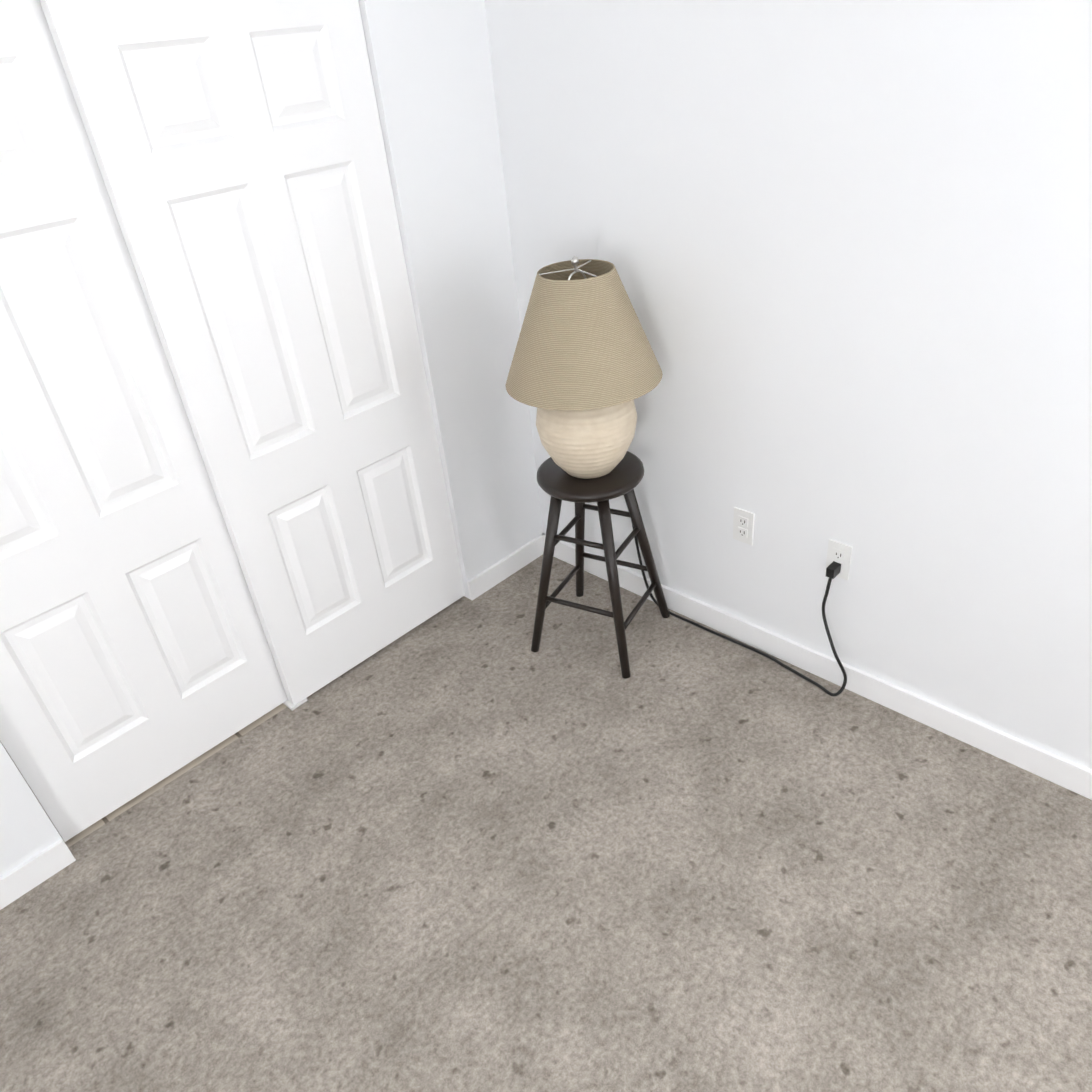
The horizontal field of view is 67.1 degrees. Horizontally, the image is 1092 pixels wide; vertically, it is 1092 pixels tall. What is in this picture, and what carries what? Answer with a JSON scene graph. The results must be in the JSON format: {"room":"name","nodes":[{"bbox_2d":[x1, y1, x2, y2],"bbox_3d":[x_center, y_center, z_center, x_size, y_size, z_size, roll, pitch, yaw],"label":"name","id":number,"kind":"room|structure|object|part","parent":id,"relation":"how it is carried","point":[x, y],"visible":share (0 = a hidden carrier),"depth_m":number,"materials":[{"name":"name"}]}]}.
{"room":"bedroom","nodes":[
{"label":"bedroom","id":0,"kind":"room"},
{"bbox_2d":[0,703,286,847],"bbox_3d":[-4.689,-0.430,4.871,8.760,0.001,16.000,24,43,38],"label":"floor","id":1,"kind":"structure","parent":0,"point":[159,785],"depth_m":2.52,"materials":[{"name":"grey carpet"}]},
{"bbox_2d":[284,698,307,710],"bbox_3d":[-0.847,0.513,2.758,0.080,0.010,0.060,24,43,38],"label":"guide","id":2,"kind":"object","parent":1,"relation":"on","point":[289,705],"visible":0.43,"depth_m":2.73,"materials":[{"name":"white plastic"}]},
{"bbox_2d":[0,555,1091,1091],"bbox_3d":[-0.159,1.313,1.418,3.130,0.001,3.865,24,43,38],"label":"floor carpet","id":3,"kind":"object","parent":1,"relation":"on","point":[466,845],"depth_m":2.06,"materials":[{"name":"grey carpet"}]},
{"bbox_2d":[531,451,669,678],"bbox_3d":[0.166,0.034,2.734,0.375,0.658,0.375,13,37,27],"label":"stool","id":4,"kind":"object","parent":3,"relation":"on","point":[558,484],"visible":0.77,"depth_m":2.63,"materials":[{"name":"black wood"}]},
{"bbox_2d":[505,256,846,695],"bbox_3d":[0.352,-0.150,2.392,1.028,1.301,0.484,24,43,38],"label":"table lamp","id":5,"kind":"object","parent":4,"relation":"on","point":[585,370],"depth_m":2.23,"materials":[{"name":"fabric"}]},
{"bbox_3d":[0.548,0.077,2.586,0.840,0.676,0.196,24,43,38],"label":"table lamp cord","id":6,"kind":"part","parent":5,"relation":"part of","materials":[{"name":"black rubber"}]},
{"bbox_2d":[0,0,543,876],"bbox_3d":[-1.469,-0.304,1.604,0.120,2.740,3.720,24,43,38],"label":"wall","id":7,"kind":"structure","parent":0,"point":[430,62],"depth_m":2.55,"materials":[{"name":"white paint"}]},
{"bbox_2d":[0,0,287,841],"bbox_3d":[-1.203,-0.162,2.025,0.035,1.975,0.760,24,43,38],"label":"closet door","id":8,"kind":"structure","parent":7,"relation":"in","point":[136,658],"depth_m":2.11,"materials":[{"name":"white paint"}]},
{"bbox_2d":[40,0,464,704],"bbox_3d":[-0.673,-0.473,2.414,0.035,1.975,0.760,24,43,38],"label":"closet door","id":9,"kind":"structure","parent":7,"relation":"in","point":[238,146],"depth_m":2.24,"materials":[{"name":"white paint"}]},
{"bbox_2d":[484,0,1091,769],"bbox_3d":[0.726,-0.791,1.984,3.900,2.740,0.120,24,43,38],"label":"wall","id":10,"kind":"structure","parent":0,"point":[844,246],"depth_m":2.07,"materials":[{"name":"white paint"}]},
{"bbox_2d":[733,507,753,544],"bbox_3d":[0.616,-0.061,2.575,0.070,0.115,0.008,24,43,38],"label":"outlet","id":11,"kind":"object","parent":10,"relation":"attached to","point":[743,526],"visible":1,"depth_m":2.57,"materials":[{"name":"white plastic"}]},
{"bbox_2d":[825,539,852,580],"bbox_3d":[0.845,0.041,2.379,0.070,0.115,0.008,24,43,38],"label":"outlet","id":12,"kind":"object","parent":10,"relation":"attached to","point":[839,552],"visible":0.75,"depth_m":2.37,"materials":[{"name":"white plastic"}]},
{"bbox_3d":[-4.775,-1.557,4.095,8.510,2.740,16.240,24,43,38],"label":"wall","id":13,"kind":"structure","parent":0,"visible":0},
{"bbox_2d":[0,533,1091,909],"bbox_3d":[-3.502,0.065,3.829,11.470,0.085,16.000,24,43,38],"label":"baseboard","id":14,"kind":"structure","parent":13,"relation":"attached to","point":[28,875],"depth_m":2.48,"materials":[{"name":"white paint"}]}
]}

